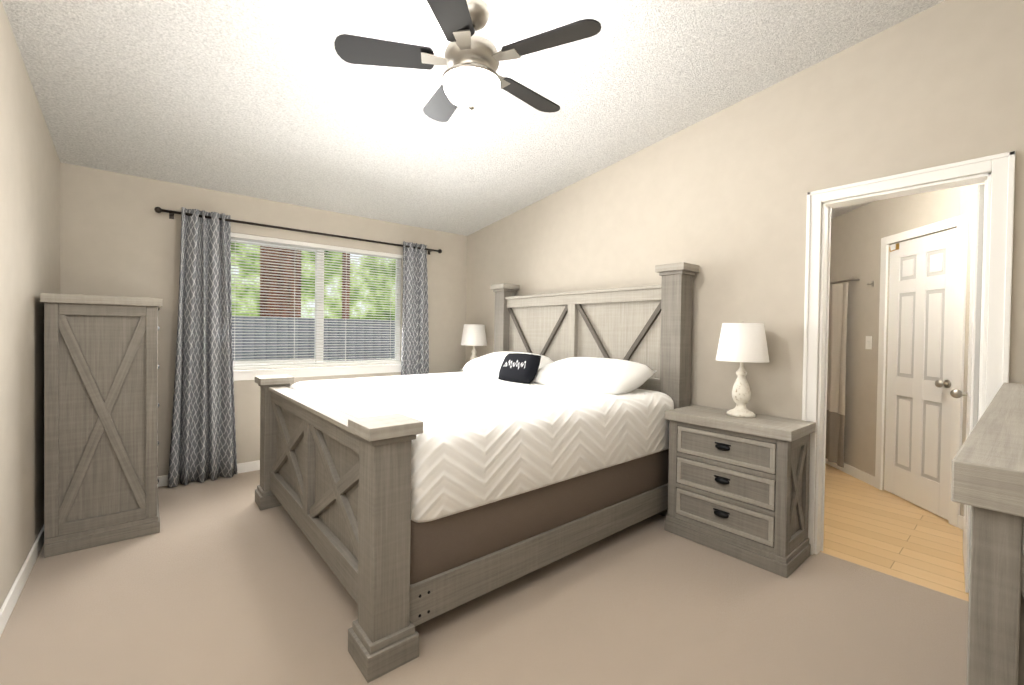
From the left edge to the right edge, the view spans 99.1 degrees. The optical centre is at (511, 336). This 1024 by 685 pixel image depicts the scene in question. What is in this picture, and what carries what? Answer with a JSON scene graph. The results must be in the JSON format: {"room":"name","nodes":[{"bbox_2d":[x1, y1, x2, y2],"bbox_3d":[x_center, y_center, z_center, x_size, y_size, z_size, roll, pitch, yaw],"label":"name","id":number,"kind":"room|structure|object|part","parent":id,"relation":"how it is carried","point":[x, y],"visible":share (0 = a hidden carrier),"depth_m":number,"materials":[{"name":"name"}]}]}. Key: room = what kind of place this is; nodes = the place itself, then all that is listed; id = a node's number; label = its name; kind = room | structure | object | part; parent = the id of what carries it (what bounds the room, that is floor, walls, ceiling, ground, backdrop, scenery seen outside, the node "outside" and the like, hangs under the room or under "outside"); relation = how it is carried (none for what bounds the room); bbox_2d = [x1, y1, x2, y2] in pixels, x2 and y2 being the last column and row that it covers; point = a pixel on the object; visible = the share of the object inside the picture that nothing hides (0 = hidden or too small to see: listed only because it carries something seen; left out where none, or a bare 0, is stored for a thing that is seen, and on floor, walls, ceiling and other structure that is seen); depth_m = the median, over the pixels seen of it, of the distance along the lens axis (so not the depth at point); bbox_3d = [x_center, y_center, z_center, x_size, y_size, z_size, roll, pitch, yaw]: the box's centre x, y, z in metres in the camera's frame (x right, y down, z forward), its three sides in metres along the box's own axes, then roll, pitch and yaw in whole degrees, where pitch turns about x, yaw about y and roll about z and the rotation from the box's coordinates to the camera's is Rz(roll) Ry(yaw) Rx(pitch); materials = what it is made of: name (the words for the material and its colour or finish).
{"room":"bedroom","nodes":[
{"label":"bedroom","id":0,"kind":"room"},
{"bbox_2d":[0,0,59,608],"bbox_3d":[-1.688,-0.340,1.200,0.120,3.150,5.090,0,1,-40],"label":"wall","id":1,"kind":"structure","parent":0,"point":[29,216],"depth_m":2.14,"materials":[{"name":"paint"}]},
{"bbox_2d":[0,525,43,635],"bbox_3d":[-1.658,1.193,1.264,0.013,0.085,4.850,0,1,-40],"label":"baseboard","id":2,"kind":"structure","parent":1,"relation":"attached to","point":[9,603],"depth_m":2.06,"materials":[{"name":"white wood"}]},
{"bbox_2d":[60,162,466,475],"bbox_3d":[-1.871,-0.383,4.290,3.570,3.150,0.120,0,1,-40],"label":"wall","id":3,"kind":"structure","parent":0,"point":[119,236],"depth_m":3.50,"materials":[{"name":"paint"}]},
{"bbox_2d":[157,460,259,486],"bbox_3d":[-1.896,1.150,4.220,3.390,0.085,0.013,0,1,-40],"label":"baseboard","id":4,"kind":"structure","parent":3,"relation":"attached to","point":[254,465],"depth_m":3.82,"materials":[{"name":"white wood"}]},
{"bbox_2d":[154,207,441,487],"bbox_3d":[-1.797,0.081,4.192,2.538,2.203,0.138,0,1,-40],"label":"curtains","id":5,"kind":"object","parent":3,"relation":"hanging from","point":[203,441],"visible":0.92,"depth_m":3.59,"materials":[{"name":"grey fabric"}]},
{"bbox_3d":[-1.792,-0.968,4.190,2.538,0.064,0.107,0,1,-40],"label":"rod","id":6,"kind":"part","parent":5,"relation":"part of","materials":[{"name":"brown metal"}]},
{"bbox_2d":[231,239,400,380],"bbox_3d":[-1.868,-0.258,4.262,1.760,1.280,0.130,0,1,-40],"label":"window","id":7,"kind":"structure","parent":3,"relation":"in","point":[249,374],"depth_m":4.26,"materials":[{"name":"white plastic"}]},
{"bbox_2d":[231,232,402,369],"bbox_3d":[-1.861,-0.304,4.254,1.690,1.184,0.040,0,1,-40],"label":"window blinds","id":8,"kind":"object","parent":7,"relation":"attached to","point":[262,239],"visible":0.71,"depth_m":4.19,"materials":[{"name":"white plastic"}]},
{"bbox_2d":[1,0,944,235],"bbox_3d":[1.246,-1.520,2.959,6.870,0.736,6.120,0,1,-40],"label":"ceiling","id":9,"kind":"structure","parent":0,"point":[282,101],"depth_m":2.54,"materials":[{"name":"white paint"}]},
{"bbox_2d":[334,0,600,121],"bbox_3d":[-0.168,-1.289,2.060,1.135,0.475,1.155,0,1,-40],"label":"ceiling fan","id":10,"kind":"object","parent":9,"relation":"hanging from","point":[472,80],"visible":1,"depth_m":1.94,"materials":[{"name":"silver metal"}]},
{"bbox_3d":[-0.187,-1.119,2.028,0.276,0.136,0.276,0,1,-40],"label":"lamp shade","id":11,"kind":"part","parent":10,"relation":"part of","materials":[{"name":"white glass"}]},
{"bbox_2d":[0,463,968,684],"bbox_3d":[1.206,1.303,2.997,6.870,0.100,6.120,0,1,-40],"label":"floor","id":12,"kind":"structure","parent":0,"point":[222,581],"depth_m":1.98,"materials":[{"name":"carpet"}]},
{"bbox_2d":[40,293,161,557],"bbox_3d":[-2.660,0.477,2.892,0.514,1.445,0.964,0,1,-40],"label":"chest","id":13,"kind":"object","parent":12,"relation":"on","point":[101,406],"visible":1,"depth_m":2.53,"materials":[{"name":"grey wood"}]},
{"bbox_2d":[255,262,698,682],"bbox_3d":[-0.289,0.354,3.129,2.360,1.752,2.135,0,1,-40],"label":"bed","id":14,"kind":"object","parent":12,"relation":"on","point":[538,438],"visible":0.98,"depth_m":2.31,"materials":[{"name":"grey wood"}]},
{"bbox_2d":[289,372,673,522],"bbox_3d":[-0.290,0.542,3.133,1.984,0.375,2.070,0,1,-40],"label":"mattress","id":15,"kind":"object","parent":14,"relation":"on","point":[485,439],"depth_m":2.27,"materials":[{"name":"white fabric"}]},
{"bbox_2d":[664,405,815,577],"bbox_3d":[1.361,0.872,2.672,0.394,0.775,0.724,0,1,-40],"label":"nightstand","id":16,"kind":"object","parent":12,"relation":"on","point":[738,487],"visible":1,"depth_m":2.50,"materials":[{"name":"grey wood"}]},
{"bbox_2d":[716,321,768,417],"bbox_3d":[1.412,0.194,2.685,0.292,0.577,0.292,0,1,-40],"label":"lamp","id":17,"kind":"object","parent":16,"relation":"on","point":[742,343],"visible":1,"depth_m":2.60,"materials":[{"name":"white ceramic"}]},
{"bbox_2d":[951,383,1023,684],"bbox_3d":[1.611,0.745,1.167,1.944,1.075,0.474,0,1,-40],"label":"dresser","id":18,"kind":"object","parent":12,"relation":"on","point":[987,484],"visible":1,"depth_m":0.70,"materials":[{"name":"grey wood"}]},
{"bbox_3d":[-0.467,0.817,4.852,0.394,0.775,0.724,0,1,-40],"label":"nightstand","id":19,"kind":"object","parent":12,"relation":"on","visible":0},
{"bbox_2d":[461,323,486,360],"bbox_3d":[-0.422,0.140,4.840,0.292,0.577,0.292,0,1,-40],"label":"lamp","id":20,"kind":"object","parent":19,"relation":"on","point":[474,335],"visible":0.77,"depth_m":4.73,"materials":[{"name":"white ceramic"}]},
{"bbox_2d":[465,0,1023,535],"bbox_3d":[1.047,-0.332,3.495,0.120,3.150,4.850,0,1,-40],"label":"wall","id":21,"kind":"structure","parent":0,"point":[719,198],"depth_m":2.72,"materials":[{"name":"paint"}]},
{"bbox_2d":[802,151,1015,554],"bbox_3d":[2.033,0.218,2.318,0.172,2.110,0.800,0,1,-40],"label":"door frame","id":22,"kind":"structure","parent":21,"relation":"attached to","point":[998,179],"depth_m":2.24,"materials":[{"name":"white wood"}]},
{"bbox_2d":[950,184,984,592],"bbox_3d":[2.481,0.262,2.377,0.625,2.010,0.178,0,1,-40],"label":"door leaf","id":23,"kind":"structure","parent":21,"relation":"in","point":[975,305],"depth_m":2.15,"materials":[{"name":"white wood"}]},
{"bbox_2d":[825,182,984,529],"bbox_3d":[3.066,0.058,3.247,0.166,2.435,4.050,1,1,6],"label":"wall","id":24,"kind":"structure","parent":0,"point":[905,410],"depth_m":3.39,"materials":[{"name":"paint"}]},
{"bbox_2d":[825,278,858,467],"bbox_3d":[3.112,0.330,4.446,0.099,1.720,1.050,1,1,6],"label":"curtain","id":25,"kind":"object","parent":24,"relation":"hanging from","point":[836,370],"visible":0.35,"depth_m":4.12,"materials":[{"name":"fabric"}]},
{"bbox_3d":[3.124,-0.520,4.434,0.791,0.019,0.776,0,1,-40],"label":"rod","id":26,"kind":"part","parent":25,"relation":"part of","materials":[{"name":"silver metal"}]},
{"bbox_2d":[865,336,871,348],"bbox_3d":[3.099,0.051,3.796,0.053,0.115,0.052,0,1,-40],"label":"switch plate","id":27,"kind":"object","parent":24,"relation":"attached to","point":[868,342],"visible":1,"depth_m":3.79,"materials":[{"name":"white plastic"}]},
{"label":"outside","id":28,"kind":"structure","parent":0,"visible":0},
{"bbox_2d":[231,242,395,360],"bbox_3d":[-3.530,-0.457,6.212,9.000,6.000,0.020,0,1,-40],"label":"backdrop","id":29,"kind":"structure","parent":28,"point":[255,352],"depth_m":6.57,"materials":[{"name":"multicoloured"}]}
]}

